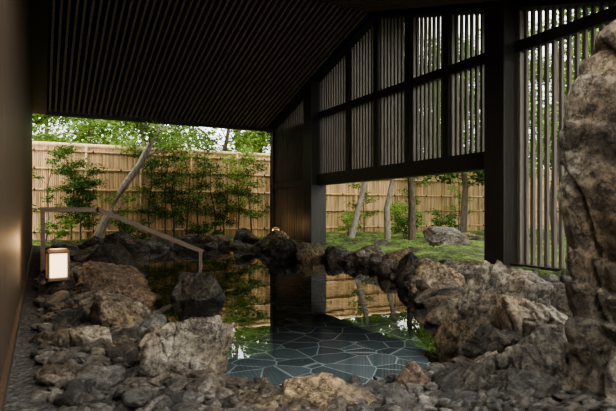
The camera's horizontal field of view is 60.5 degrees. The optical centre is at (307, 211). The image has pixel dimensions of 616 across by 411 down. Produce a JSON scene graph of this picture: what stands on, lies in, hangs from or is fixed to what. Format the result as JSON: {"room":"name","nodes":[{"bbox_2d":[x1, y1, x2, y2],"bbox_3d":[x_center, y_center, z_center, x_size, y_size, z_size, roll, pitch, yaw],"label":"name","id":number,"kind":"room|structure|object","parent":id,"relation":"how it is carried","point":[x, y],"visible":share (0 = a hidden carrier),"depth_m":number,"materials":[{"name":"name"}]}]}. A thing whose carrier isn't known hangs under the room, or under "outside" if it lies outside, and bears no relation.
{"room":"spa","nodes":[
{"label":"spa","id":0,"kind":"room"},
{"bbox_2d":[0,0,32,410],"bbox_3d":[-3.765,-1.840,6.836,0.190,5.880,18.600,0,0,-27],"label":"wall","id":1,"kind":"structure","parent":0,"point":[16,249],"depth_m":4.29,"materials":[{"name":"brown paint"}]},
{"bbox_2d":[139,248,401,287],"bbox_3d":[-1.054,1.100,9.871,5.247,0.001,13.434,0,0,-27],"label":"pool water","id":2,"kind":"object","parent":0,"point":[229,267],"visible":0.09,"depth_m":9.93,"materials":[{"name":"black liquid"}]},
{"bbox_2d":[47,0,496,127],"bbox_3d":[-1.295,-4.023,11.173,8.800,2.155,13.300,0,0,-27],"label":"slatted ceiling","id":3,"kind":"structure","parent":0,"point":[57,2],"depth_m":13.35,"materials":[{"name":"black wood"}]},
{"bbox_2d":[3,228,570,410],"bbox_3d":[4.696,1.307,19.034,41.600,1.087,41.700,0,0,-27],"label":"ground","id":4,"kind":"structure","parent":0,"point":[22,384],"depth_m":7.21,"materials":[{"name":"green plant"}]},
{"bbox_2d":[32,156,71,240],"bbox_3d":[-8.236,-0.376,16.563,1.277,2.858,1.299,0,0,20],"label":"shrub","id":5,"kind":"object","parent":4,"relation":"on","point":[48,199],"visible":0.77,"depth_m":16.62,"materials":[{"name":"green plant"}]},
{"bbox_2d":[32,113,73,142],"bbox_3d":[-10.882,-2.932,20.960,5.789,8.098,6.016,0,0,-45],"label":"maple tree","id":6,"kind":"object","parent":4,"relation":"on","point":[36,120],"visible":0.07,"depth_m":20.17,"materials":[{"name":"green plant"}]},
{"bbox_2d":[36,278,75,297],"bbox_3d":[-3.066,0.965,6.441,0.461,0.310,0.470,0,0,-27],"label":"boulder","id":7,"kind":"object","parent":4,"relation":"on","point":[50,288],"visible":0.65,"depth_m":6.37,"materials":[{"name":"stone"}]},
{"bbox_2d":[45,248,69,281],"bbox_3d":[-3.066,0.640,6.462,0.253,0.380,0.253,0,0,-33],"label":"lantern","id":8,"kind":"object","parent":7,"relation":"on","point":[57,257],"visible":1,"depth_m":6.38,"materials":[{"name":"beige paper"}]},
{"bbox_2d":[35,364,77,384],"bbox_3d":[-1.498,1.035,3.223,0.263,0.230,0.227,0,0,7],"label":"boulder","id":9,"kind":"object","parent":4,"relation":"on","point":[59,370],"visible":0.27,"depth_m":3.17,"materials":[{"name":"stone"}]},
{"bbox_2d":[35,216,79,243],"bbox_3d":[-7.646,0.587,16.102,1.206,0.955,1.144,0,0,-27],"label":"shrub","id":10,"kind":"object","parent":4,"relation":"on","point":[61,232],"visible":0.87,"depth_m":16.11,"materials":[{"name":"green plant"}]},
{"bbox_2d":[32,116,86,140],"bbox_3d":[-12.548,-4.005,25.107,5.317,10.245,5.224,0,0,18],"label":"maple tree","id":11,"kind":"object","parent":4,"relation":"on","point":[46,119],"visible":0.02,"depth_m":25.12,"materials":[{"name":"green plant"}]},
{"bbox_2d":[47,305,86,325],"bbox_3d":[-2.219,1.005,4.817,0.338,0.290,0.301,0,0,1],"label":"boulder","id":12,"kind":"object","parent":4,"relation":"on","point":[75,314],"visible":0.57,"depth_m":4.76,"materials":[{"name":"stone"}]},
{"bbox_2d":[60,244,81,256],"bbox_3d":[-5.160,0.900,11.426,0.628,0.400,0.438,0,0,38],"label":"boulder","id":13,"kind":"object","parent":4,"relation":"on","point":[73,249],"visible":0.44,"depth_m":11.31,"materials":[{"name":"stone"}]},
{"bbox_2d":[45,142,100,240],"bbox_3d":[-7.544,-0.573,17.084,1.752,3.245,1.645,0,0,-27],"label":"shrub","id":14,"kind":"object","parent":4,"relation":"on","point":[62,152],"visible":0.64,"depth_m":16.95,"materials":[{"name":"green plant"}]},
{"bbox_2d":[67,262,82,277],"bbox_3d":[-3.502,0.930,7.973,0.498,0.340,0.492,0,0,4],"label":"boulder","id":15,"kind":"object","parent":4,"relation":"on","point":[76,267],"visible":0.12,"depth_m":7.87,"materials":[{"name":"stone"}]},
{"bbox_2d":[60,163,108,240],"bbox_3d":[-7.160,-0.264,16.951,1.478,2.627,1.890,0,0,-27],"label":"shrub","id":16,"kind":"object","parent":4,"relation":"on","point":[80,188],"visible":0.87,"depth_m":16.87,"materials":[{"name":"green plant"}]},
{"bbox_2d":[70,244,99,261],"bbox_3d":[-4.107,0.860,10.050,0.789,0.480,0.547,0,0,-27],"label":"boulder","id":17,"kind":"object","parent":4,"relation":"on","point":[84,253],"visible":0.34,"depth_m":9.84,"materials":[{"name":"stone"}]},
{"bbox_2d":[67,325,111,346],"bbox_3d":[-1.646,1.005,3.993,0.314,0.290,0.284,0,0,-27],"label":"boulder","id":18,"kind":"object","parent":4,"relation":"on","point":[84,335],"visible":0.39,"depth_m":3.91,"materials":[{"name":"stone"}]},
{"bbox_2d":[32,114,146,148],"bbox_3d":[-8.427,-2.616,20.652,5.740,7.485,5.510,0,0,10],"label":"maple tree","id":19,"kind":"object","parent":4,"relation":"on","point":[93,125],"visible":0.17,"depth_m":19.71,"materials":[{"name":"green plant"}]},
{"bbox_2d":[78,236,100,248],"bbox_3d":[-5.415,0.850,13.216,0.956,0.500,0.592,0,0,21],"label":"boulder","id":20,"kind":"object","parent":4,"relation":"on","point":[89,242],"visible":0.25,"depth_m":13.00,"materials":[{"name":"stone"}]},
{"bbox_2d":[48,119,140,145],"bbox_3d":[-9.280,-4.320,25.211,5.340,10.850,5.853,0,0,-5],"label":"maple tree","id":21,"kind":"object","parent":4,"relation":"on","point":[70,125],"visible":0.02,"depth_m":24.29,"materials":[{"name":"green plant"}]},
{"bbox_2d":[71,285,121,306],"bbox_3d":[-2.225,0.970,5.593,0.521,0.360,0.463,0,0,-27],"label":"boulder","id":22,"kind":"object","parent":4,"relation":"on","point":[83,299],"visible":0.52,"depth_m":5.50,"materials":[{"name":"stone"}]},
{"bbox_2d":[37,241,159,272],"bbox_3d":[-4.490,1.007,12.004,3.146,0.388,7.925,0,0,-24],"label":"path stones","id":23,"kind":"object","parent":4,"relation":"on","point":[140,258],"visible":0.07,"depth_m":11.09},
{"bbox_2d":[80,242,135,267],"bbox_3d":[-3.317,0.825,8.746,0.899,0.650,0.800,0,0,0],"label":"boulder","id":24,"kind":"object","parent":4,"relation":"on","point":[116,253],"visible":0.52,"depth_m":8.45,"materials":[{"name":"stone"}]},
{"bbox_2d":[75,260,155,308],"bbox_3d":[-2.240,0.915,6.263,0.850,0.670,0.808,0,0,-42],"label":"boulder","id":25,"kind":"object","parent":4,"relation":"on","point":[133,284],"visible":0.6,"depth_m":6.18,"materials":[{"name":"brown stone"}]},
{"bbox_2d":[92,231,145,245],"bbox_3d":[-4.548,0.795,12.905,1.157,0.710,0.795,0,0,22],"label":"boulder","id":26,"kind":"object","parent":4,"relation":"on","point":[123,236],"visible":0.32,"depth_m":12.57,"materials":[{"name":"stone"}]},
{"bbox_2d":[90,293,151,327],"bbox_3d":[-1.676,0.960,4.792,0.546,0.480,0.551,0,0,-27],"label":"boulder","id":27,"kind":"object","parent":4,"relation":"on","point":[106,310],"visible":0.48,"depth_m":4.63,"materials":[{"name":"stone"}]},
{"bbox_2d":[98,189,143,230],"bbox_3d":[-6.420,0.117,17.849,1.460,1.866,1.305,0,0,31],"label":"shrub","id":28,"kind":"object","parent":4,"relation":"on","point":[124,211],"visible":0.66,"depth_m":17.84,"materials":[{"name":"green plant"}]},
{"bbox_2d":[107,240,148,255],"bbox_3d":[-4.018,0.900,11.566,1.002,0.600,0.869,0,0,-27],"label":"boulder","id":29,"kind":"object","parent":4,"relation":"on","point":[131,248],"visible":0.2,"depth_m":11.33,"materials":[{"name":"stone"}]},
{"bbox_2d":[63,118,194,152],"bbox_3d":[-6.570,-3.488,23.424,7.446,9.183,5.646,0,0,14],"label":"maple tree","id":30,"kind":"object","parent":4,"relation":"on","point":[133,126],"visible":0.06,"depth_m":22.65,"materials":[{"name":"green plant"}]},
{"bbox_2d":[109,218,152,238],"bbox_3d":[-5.640,0.616,16.960,1.202,0.889,1.175,0,0,2],"label":"shrub","id":31,"kind":"object","parent":4,"relation":"on","point":[126,227],"visible":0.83,"depth_m":17.07,"materials":[{"name":"green plant"}]},
{"bbox_2d":[126,147,169,237],"bbox_3d":[-5.499,-0.609,18.247,1.526,3.323,1.514,0,0,31],"label":"shrub","id":32,"kind":"object","parent":4,"relation":"on","point":[153,163],"visible":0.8,"depth_m":18.17,"materials":[{"name":"green plant"}]},
{"bbox_2d":[93,116,203,238],"bbox_3d":[-5.012,-2.473,18.105,3.864,7.259,4.947,0,0,7],"label":"tree","id":33,"kind":"object","parent":4,"relation":"on","point":[152,134],"visible":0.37,"depth_m":17.40,"materials":[{"name":"green plant"}]},
{"bbox_2d":[143,234,174,246],"bbox_3d":[-4.363,0.925,15.781,0.847,0.550,0.680,0,0,25],"label":"boulder","id":34,"kind":"object","parent":4,"relation":"on","point":[155,238],"visible":0.36,"depth_m":15.60,"materials":[{"name":"stone"}]},
{"bbox_2d":[146,142,191,233],"bbox_3d":[-4.937,-0.711,18.428,1.604,3.522,1.481,0,0,15],"label":"shrub","id":35,"kind":"object","parent":4,"relation":"on","point":[164,171],"visible":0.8,"depth_m":18.42,"materials":[{"name":"green plant"}]},
{"bbox_2d":[150,172,194,237],"bbox_3d":[-4.616,-0.150,18.130,1.592,2.402,1.464,0,0,-27],"label":"shrub","id":36,"kind":"object","parent":4,"relation":"on","point":[172,177],"visible":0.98,"depth_m":18.15,"materials":[{"name":"green plant"}]},
{"bbox_2d":[135,315,235,376],"bbox_3d":[-0.803,0.994,3.496,0.675,0.603,0.460,0,0,-27],"label":"boulder","id":37,"kind":"object","parent":4,"relation":"on","point":[195,343],"visible":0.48,"depth_m":3.37,"materials":[{"name":"stone"}]},
{"bbox_2d":[176,234,202,243],"bbox_3d":[-3.656,0.940,16.360,0.892,0.520,0.565,0,0,-27],"label":"boulder","id":38,"kind":"object","parent":4,"relation":"on","point":[197,238],"visible":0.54,"depth_m":16.31,"materials":[{"name":"stone"}]},
{"bbox_2d":[165,138,214,232],"bbox_3d":[-4.331,-0.767,18.608,1.940,3.639,1.587,0,0,1],"label":"shrub","id":39,"kind":"object","parent":4,"relation":"on","point":[194,151],"visible":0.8,"depth_m":18.69,"materials":[{"name":"green plant"}]},
{"bbox_2d":[176,138,228,233],"bbox_3d":[-3.884,-0.844,19.038,2.025,3.792,1.502,0,0,-27],"label":"shrub","id":40,"kind":"object","parent":4,"relation":"on","point":[205,148],"visible":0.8,"depth_m":19.01,"materials":[{"name":"green plant"}]},
{"bbox_2d":[184,220,225,235],"bbox_3d":[-3.535,0.656,18.159,1.405,0.819,1.099,0,0,-27],"label":"shrub","id":41,"kind":"object","parent":4,"relation":"on","point":[203,230],"visible":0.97,"depth_m":18.09,"materials":[{"name":"green plant"}]},
{"bbox_2d":[191,159,234,230],"bbox_3d":[-3.353,-0.411,18.998,1.644,2.926,1.408,0,0,-27],"label":"shrub","id":42,"kind":"object","parent":4,"relation":"on","point":[212,165],"visible":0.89,"depth_m":18.95,"materials":[{"name":"green plant"}]},
{"bbox_2d":[162,124,269,164],"bbox_3d":[-3.670,-2.590,23.449,6.131,7.409,6.434,0,0,-39],"label":"maple tree","id":43,"kind":"object","parent":4,"relation":"on","point":[198,130],"visible":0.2,"depth_m":23.25,"materials":[{"name":"green plant"}]},
{"bbox_2d":[202,234,229,244],"bbox_3d":[-2.862,0.950,16.483,0.852,0.500,0.652,0,0,-27],"label":"boulder","id":44,"kind":"object","parent":4,"relation":"on","point":[220,237],"visible":0.52,"depth_m":16.34,"materials":[{"name":"stone"}]},
{"bbox_2d":[210,180,243,234],"bbox_3d":[-2.987,-0.084,19.347,1.186,2.270,1.614,0,0,-27],"label":"shrub","id":45,"kind":"object","parent":4,"relation":"on","point":[227,207],"visible":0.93,"depth_m":19.28,"materials":[{"name":"green plant"}]},
{"bbox_2d":[196,133,269,153],"bbox_3d":[-3.563,-4.912,29.874,6.032,12.038,6.403,0,0,10],"label":"maple tree","id":46,"kind":"object","parent":4,"relation":"on","point":[234,133],"visible":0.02,"depth_m":29.85,"materials":[{"name":"green plant"}]},
{"bbox_2d":[219,144,260,228],"bbox_3d":[-2.479,-0.763,19.410,1.627,3.629,1.668,0,0,1],"label":"shrub","id":47,"kind":"object","parent":4,"relation":"on","point":[233,177],"visible":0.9,"depth_m":19.37,"materials":[{"name":"green plant"}]},
{"bbox_2d":[215,129,269,153],"bbox_3d":[-2.570,-3.393,25.276,6.174,9.001,5.926,0,0,17],"label":"maple tree","id":48,"kind":"object","parent":4,"relation":"on","point":[266,139],"visible":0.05,"depth_m":25.31,"materials":[{"name":"green plant"}]},
{"bbox_2d":[233,228,258,244],"bbox_3d":[-1.912,0.840,16.105,0.750,0.720,0.706,0,0,28],"label":"boulder","id":49,"kind":"object","parent":4,"relation":"on","point":[245,235],"visible":0.63,"depth_m":15.96,"materials":[{"name":"stone"}]},
{"bbox_2d":[229,156,268,232],"bbox_3d":[-2.216,-0.541,19.875,1.605,3.188,1.727,0,0,2],"label":"shrub","id":50,"kind":"object","parent":4,"relation":"on","point":[248,172],"visible":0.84,"depth_m":19.74,"materials":[{"name":"green plant"}]},
{"bbox_2d":[237,392,264,404],"bbox_3d":[-0.312,1.135,2.837,0.373,0.330,0.232,0,0,24],"label":"boulder","id":51,"kind":"object","parent":4,"relation":"on","point":[248,397],"visible":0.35,"depth_m":2.84,"materials":[{"name":"stone"}]},
{"bbox_2d":[270,130,274,232],"bbox_3d":[-1.148,-0.914,18.508,0.420,4.228,0.370,0,0,-27],"label":"wooden pillar","id":52,"kind":"structure","parent":4,"relation":"on","point":[272,133],"depth_m":18.36,"materials":[{"name":"brown wood"}]},
{"bbox_2d":[258,229,288,248],"bbox_3d":[-1.004,0.840,15.108,0.922,0.720,0.702,0,0,39],"label":"boulder","id":53,"kind":"object","parent":4,"relation":"on","point":[275,233],"visible":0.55,"depth_m":14.80,"materials":[{"name":"stone"}]},
{"bbox_2d":[267,236,297,258],"bbox_3d":[-0.589,0.890,12.708,0.740,0.620,0.785,0,0,-27],"label":"boulder","id":54,"kind":"object","parent":4,"relation":"on","point":[279,247],"visible":0.9,"depth_m":12.48,"materials":[{"name":"stone"}]},
{"bbox_2d":[32,141,558,239],"bbox_3d":[4.557,-0.613,24.164,38.083,3.427,0.165,0,0,-27],"label":"bamboo fence","id":55,"kind":"object","parent":4,"relation":"on","point":[119,165],"visible":0.2,"depth_m":19.83,"materials":[{"name":"beige wood"}]},
{"bbox_2d":[49,230,564,255],"bbox_3d":[3.504,0.899,15.314,20.092,0.389,14.441,0,0,-27],"label":"plants","id":56,"kind":"object","parent":4,"relation":"on","point":[479,230],"visible":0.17,"depth_m":16.56,"materials":[{"name":"green plant"}]},
{"bbox_2d":[295,242,324,260],"bbox_3d":[0.031,0.950,12.132,0.719,0.500,0.552,0,0,-27],"label":"boulder","id":57,"kind":"object","parent":4,"relation":"on","point":[304,251],"visible":0.84,"depth_m":11.93,"materials":[{"name":"stone"}]},
{"bbox_2d":[301,76,328,245],"bbox_3d":[0.199,-1.375,15.632,0.620,5.149,0.620,0,0,-27],"label":"wooden pillar","id":58,"kind":"structure","parent":4,"relation":"on","point":[314,194],"depth_m":15.41,"materials":[{"name":"brown wood"}]},
{"bbox_2d":[29,272,615,410],"bbox_3d":[-1.195,0.982,5.513,3.072,0.325,8.251,0,0,-27],"label":"rocks","id":59,"kind":"object","parent":4,"relation":"on","point":[104,363],"visible":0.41,"depth_m":2.98,"materials":[{"name":"stone"}]},
{"bbox_2d":[280,372,376,408],"bbox_3d":[0.221,1.150,2.875,0.764,0.500,0.394,0,0,2],"label":"boulder","id":60,"kind":"object","parent":4,"relation":"on","point":[320,388],"visible":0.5,"depth_m":2.88,"materials":[{"name":"stone"}]},
{"bbox_2d":[324,246,345,261],"bbox_3d":[0.621,0.980,11.866,0.544,0.440,0.439,0,0,-27],"label":"boulder","id":61,"kind":"object","parent":4,"relation":"on","point":[330,253],"visible":0.69,"depth_m":11.76,"materials":[{"name":"stone"}]},
{"bbox_2d":[130,238,560,410],"bbox_3d":[-0.908,1.053,9.706,5.352,0.550,14.561,0,0,-21],"label":"pool edge stones","id":62,"kind":"object","parent":4,"relation":"on","point":[437,307],"visible":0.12,"depth_m":5.58},
{"bbox_2d":[336,210,365,235],"bbox_3d":[1.653,0.488,20.165,1.187,1.125,1.479,0,0,2],"label":"shrub","id":63,"kind":"object","parent":4,"relation":"on","point":[348,216],"visible":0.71,"depth_m":20.24,"materials":[{"name":"green plant"}]},
{"bbox_2d":[348,181,367,237],"bbox_3d":[1.869,-2.155,17.737,3.714,6.573,3.318,0,0,-27],"label":"tree","id":64,"kind":"object","parent":4,"relation":"on","point":[353,228],"visible":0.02,"depth_m":17.13,"materials":[{"name":"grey plant"}]},
{"bbox_2d":[343,181,378,232],"bbox_3d":[2.229,-0.519,21.942,1.529,3.138,1.497,0,0,-5],"label":"shrub","id":65,"kind":"object","parent":4,"relation":"on","point":[353,184],"visible":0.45,"depth_m":21.91,"materials":[{"name":"green plant"}]},
{"bbox_2d":[339,244,384,264],"bbox_3d":[1.128,0.930,11.279,0.917,0.540,0.831,0,0,-27],"label":"boulder","id":66,"kind":"object","parent":4,"relation":"on","point":[368,250],"visible":0.59,"depth_m":10.99,"materials":[{"name":"stone"}]},
{"bbox_2d":[374,239,389,244],"bbox_3d":[2.205,0.975,15.567,0.543,0.350,0.354,0,0,-27],"label":"rock","id":67,"kind":"object","parent":4,"relation":"on","point":[381,241],"visible":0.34,"depth_m":15.50,"materials":[{"name":"stone"}]},
{"bbox_2d":[382,248,412,262],"bbox_3d":[1.644,0.930,9.719,0.542,0.540,0.663,0,0,17],"label":"boulder","id":68,"kind":"object","parent":4,"relation":"on","point":[396,256],"visible":0.33,"depth_m":9.51,"materials":[{"name":"stone"}]},
{"bbox_2d":[379,200,424,235],"bbox_3d":[3.542,0.290,19.772,1.861,1.535,1.549,0,0,-27],"label":"shrub","id":69,"kind":"object","parent":4,"relation":"on","point":[396,211],"visible":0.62,"depth_m":19.60,"materials":[{"name":"green plant"}]},
{"bbox_2d":[390,213,425,238],"bbox_3d":[3.468,0.547,18.776,1.371,1.026,1.177,0,0,8],"label":"shrub","id":70,"kind":"object","parent":4,"relation":"on","point":[401,223],"visible":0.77,"depth_m":18.73,"materials":[{"name":"green plant"}]},
{"bbox_2d":[397,252,419,276],"bbox_3d":[1.613,0.920,8.405,0.420,0.560,0.669,0,0,37],"label":"boulder","id":71,"kind":"object","parent":4,"relation":"on","point":[410,260],"visible":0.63,"depth_m":8.26,"materials":[{"name":"stone"}]},
{"bbox_2d":[395,359,429,385],"bbox_3d":[0.603,1.100,3.145,0.412,0.400,0.272,0,0,-27],"label":"boulder","id":72,"kind":"object","parent":4,"relation":"on","point":[412,373],"visible":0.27,"depth_m":3.13,"materials":[{"name":"brown stone"}]},
{"bbox_2d":[384,90,441,238],"bbox_3d":[2.877,-1.625,17.486,3.674,5.460,3.622,0,0,-27],"label":"tree","id":73,"kind":"object","parent":4,"relation":"on","point":[387,229],"visible":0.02,"depth_m":17.30,"materials":[{"name":"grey plant"}]},
{"bbox_2d":[396,178,434,214],"bbox_3d":[4.657,-0.715,23.164,1.977,3.535,1.664,0,0,-27],"label":"shrub","id":74,"kind":"object","parent":4,"relation":"on","point":[404,179],"visible":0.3,"depth_m":23.04,"materials":[{"name":"green plant"}]},
{"bbox_2d":[419,71,440,156],"bbox_3d":[5.926,-3.429,28.137,7.067,9.090,6.204,0,0,-27],"label":"maple tree","id":75,"kind":"object","parent":4,"relation":"on","point":[423,71],"visible":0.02,"depth_m":27.48,"materials":[{"name":"green plant"}]},
{"bbox_2d":[407,74,459,239],"bbox_3d":[3.441,-1.805,17.422,3.767,5.827,3.346,0,0,-27],"label":"tree","id":76,"kind":"object","parent":4,"relation":"on","point":[411,198],"visible":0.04,"depth_m":17.08,"materials":[{"name":"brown plant"}]},
{"bbox_2d":[408,260,465,300],"bbox_3d":[1.667,0.970,6.913,0.792,0.660,0.650,0,0,-27],"label":"boulder","id":77,"kind":"object","parent":4,"relation":"on","point":[436,275],"visible":0.46,"depth_m":6.81,"materials":[{"name":"stone"}]},
{"bbox_2d":[427,208,460,227],"bbox_3d":[5.140,0.439,19.920,1.320,1.242,1.538,0,0,6],"label":"shrub","id":78,"kind":"object","parent":4,"relation":"on","point":[449,218],"visible":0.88,"depth_m":19.95,"materials":[{"name":"green plant"}]},
{"bbox_2d":[419,32,469,153],"bbox_3d":[8.700,-5.665,35.784,5.249,13.542,6.346,0,0,18],"label":"maple tree","id":79,"kind":"object","parent":4,"relation":"on","point":[440,32],"visible":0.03,"depth_m":34.53,"materials":[{"name":"green plant"}]},
{"bbox_2d":[427,388,464,405],"bbox_3d":[0.702,1.180,2.858,0.448,0.440,0.302,0,0,-7],"label":"boulder","id":80,"kind":"object","parent":4,"relation":"on","point":[454,394],"visible":0.28,"depth_m":2.87,"materials":[{"name":"stone"}]},
{"bbox_2d":[423,226,470,245],"bbox_3d":[3.630,0.765,13.997,1.083,0.770,0.893,0,0,-11],"label":"rock","id":81,"kind":"object","parent":4,"relation":"on","point":[435,235],"visible":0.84,"depth_m":13.69,"materials":[{"name":"stone"}]},
{"bbox_2d":[431,286,462,296],"bbox_3d":[1.599,1.080,6.020,0.425,0.440,0.548,0,0,41],"label":"boulder","id":82,"kind":"object","parent":4,"relation":"on","point":[459,289],"visible":0.2,"depth_m":6.01,"materials":[{"name":"stone"}]},
{"bbox_2d":[419,52,479,149],"bbox_3d":[7.872,-4.229,30.664,6.140,10.671,6.016,0,0,-17],"label":"maple tree","id":83,"kind":"object","parent":4,"relation":"on","point":[423,52],"visible":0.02,"depth_m":29.63,"materials":[{"name":"green plant"}]},
{"bbox_2d":[442,173,476,229],"bbox_3d":[6.849,-0.870,24.340,1.794,3.844,1.566,0,0,22],"label":"tree","id":84,"kind":"object","parent":4,"relation":"on","point":[459,182],"visible":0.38,"depth_m":24.39,"materials":[{"name":"green plant"}]},
{"bbox_2d":[431,360,497,392],"bbox_3d":[0.887,1.130,3.052,0.397,0.540,0.389,0,0,-43],"label":"boulder","id":85,"kind":"object","parent":4,"relation":"on","point":[467,375],"visible":0.53,"depth_m":3.05,"materials":[{"name":"stone"}]},
{"bbox_2d":[442,260,493,274],"bbox_3d":[2.269,0.961,7.823,0.797,0.479,0.814,0,0,-27],"label":"boulder","id":86,"kind":"object","parent":4,"relation":"on","point":[462,267],"visible":0.38,"depth_m":7.67,"materials":[{"name":"stone"}]},
{"bbox_2d":[459,35,479,150],"bbox_3d":[11.450,-5.460,36.672,6.166,13.137,5.520,0,0,-4],"label":"maple tree","id":87,"kind":"object","parent":4,"relation":"on","point":[469,35],"visible":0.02,"depth_m":35.44,"materials":[{"name":"green plant"}]},
{"bbox_2d":[463,232,476,237],"bbox_3d":[5.318,0.915,17.684,0.759,0.470,0.412,0,0,22],"label":"rock","id":88,"kind":"object","parent":4,"relation":"on","point":[468,234],"visible":0.28,"depth_m":17.52,"materials":[{"name":"stone"}]},
{"bbox_2d":[469,236,481,240],"bbox_3d":[4.952,0.925,15.889,0.555,0.450,0.418,0,0,14],"label":"rock","id":89,"kind":"object","parent":4,"relation":"on","point":[478,238],"visible":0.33,"depth_m":15.70,"materials":[{"name":"stone"}]},
{"bbox_2d":[416,39,543,232],"bbox_3d":[6.164,-2.920,21.833,5.543,8.065,7.226,0,0,-40],"label":"maple tree","id":90,"kind":"object","parent":4,"relation":"on","point":[480,178],"visible":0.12,"depth_m":21.67,"materials":[{"name":"green plant"}]},
{"bbox_2d":[470,350,497,361],"bbox_3d":[1.109,1.115,3.331,0.473,0.570,0.332,0,0,13],"label":"boulder","id":91,"kind":"object","parent":4,"relation":"on","point":[489,355],"visible":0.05,"depth_m":3.22,"materials":[{"name":"stone"}]},
{"bbox_2d":[424,260,553,363],"bbox_3d":[1.459,0.975,4.376,1.042,1.150,0.594,0,0,29],"label":"boulder","id":92,"kind":"object","parent":4,"relation":"on","point":[476,305],"visible":0.52,"depth_m":4.24,"materials":[{"name":"stone"}]},
{"bbox_2d":[461,324,519,359],"bbox_3d":[1.261,1.090,3.655,0.408,0.620,0.364,0,0,25],"label":"boulder","id":93,"kind":"object","parent":4,"relation":"on","point":[485,338],"visible":0.35,"depth_m":3.58,"materials":[{"name":"stone"}]},
{"bbox_2d":[484,0,523,268],"bbox_3d":[3.437,-1.268,9.251,0.620,4.936,0.570,0,0,-27],"label":"wooden pillar","id":94,"kind":"structure","parent":4,"relation":"on","point":[500,21],"depth_m":9.05,"materials":[{"name":"brown wood"}]},
{"bbox_2d":[469,85,550,165],"bbox_3d":[11.990,-3.929,30.985,6.765,10.076,5.592,0,0,-27],"label":"maple tree","id":95,"kind":"object","parent":4,"relation":"on","point":[536,85],"visible":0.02,"depth_m":30.01,"materials":[{"name":"green plant"}]},
{"bbox_2d":[459,10,581,180],"bbox_3d":[9.861,-4.219,25.558,6.401,10.651,5.805,0,0,-9],"label":"maple tree","id":96,"kind":"object","parent":4,"relation":"on","point":[573,10],"visible":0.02,"depth_m":24.69,"materials":[{"name":"green plant"}]},
{"bbox_2d":[495,368,561,399],"bbox_3d":[1.228,1.150,3.022,0.428,0.500,0.300,0,0,-27],"label":"boulder","id":97,"kind":"object","parent":4,"relation":"on","point":[515,382],"visible":0.61,"depth_m":2.96,"materials":[{"name":"stone"}]},
{"bbox_2d":[494,294,567,343],"bbox_3d":[1.700,1.000,3.874,0.633,0.800,0.546,0,0,-10],"label":"boulder","id":98,"kind":"object","parent":4,"relation":"on","point":[523,316],"visible":0.34,"depth_m":3.74,"materials":[{"name":"stone"}]},
{"bbox_2d":[493,326,572,389],"bbox_3d":[1.434,1.140,3.195,0.617,0.919,0.590,0,0,-27],"label":"boulder","id":99,"kind":"object","parent":4,"relation":"on","point":[542,351],"visible":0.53,"depth_m":3.09,"materials":[{"name":"stone"}]},
{"bbox_2d":[550,172,564,224],"bbox_3d":[12.147,-0.599,25.267,1.404,3.300,1.682,0,0,38],"label":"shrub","id":100,"kind":"object","parent":4,"relation":"on","point":[564,172],"visible":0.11,"depth_m":25.12,"materials":[{"name":"green plant"}]},
{"bbox_2d":[529,55,589,169],"bbox_3d":[11.579,-3.306,21.612,6.834,8.845,5.913,0,0,-23],"label":"maple tree","id":101,"kind":"object","parent":4,"relation":"on","point":[550,55],"visible":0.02,"depth_m":21.71,"materials":[{"name":"green plant"}]},
{"bbox_2d":[548,282,572,317],"bbox_3d":[2.220,0.950,4.808,0.703,0.700,0.737,0,0,-27],"label":"boulder","id":102,"kind":"object","parent":4,"relation":"on","point":[558,298],"visible":0.08,"depth_m":4.49,"materials":[{"name":"stone"}]},
{"bbox_2d":[529,13,606,242],"bbox_3d":[7.579,-2.452,15.161,3.993,7.135,4.852,0,0,-27],"label":"tree","id":103,"kind":"object","parent":4,"relation":"on","point":[564,13],"visible":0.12,"depth_m":15.26,"materials":[{"name":"green plant"}]},
{"bbox_2d":[529,7,607,157],"bbox_3d":[10.923,-3.335,18.795,6.584,8.890,5.551,0,0,-27],"label":"maple tree","id":104,"kind":"object","parent":4,"relation":"on","point":[605,7],"visible":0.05,"depth_m":18.31,"materials":[{"name":"green plant"}]},
{"bbox_2d":[558,20,615,402],"bbox_3d":[1.945,0.285,2.979,0.866,3.030,0.985,0,0,-40],"label":"stone","id":105,"kind":"object","parent":4,"relation":"on","point":[587,137],"visible":0.92,"depth_m":2.91,"materials":[{"name":"stone"}]},
{"bbox_2d":[150,285,430,384],"bbox_3d":[-1.020,1.570,9.967,5.600,0.260,13.700,0,0,-27],"label":"pool water","id":106,"kind":"structure","parent":0,"point":[283,332],"depth_m":6.26,"materials":[{"name":"liquid"}]},
{"bbox_2d":[40,207,203,270],"bbox_3d":[-3.205,0.754,9.363,2.756,1.692,0.080,0,0,-27],"label":"handrail","id":107,"kind":"object","parent":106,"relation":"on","point":[43,210],"visible":0.75,"depth_m":9.16,"materials":[{"name":"brown wood"}]},
{"bbox_2d":[169,271,226,322],"bbox_3d":[-1.406,1.135,6.860,0.738,0.730,0.607,0,0,-1],"label":"boulder","id":108,"kind":"object","parent":106,"relation":"on","point":[195,294],"visible":0.91,"depth_m":6.64,"materials":[{"name":"stone"}]},
{"bbox_2d":[274,4,615,271],"bbox_3d":[2.415,-1.894,11.429,0.350,5.948,15.800,0,0,-27],"label":"slatted screen","id":109,"kind":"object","parent":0,"point":[369,113],"depth_m":11.11,"materials":[{"name":"brown wood"}]},
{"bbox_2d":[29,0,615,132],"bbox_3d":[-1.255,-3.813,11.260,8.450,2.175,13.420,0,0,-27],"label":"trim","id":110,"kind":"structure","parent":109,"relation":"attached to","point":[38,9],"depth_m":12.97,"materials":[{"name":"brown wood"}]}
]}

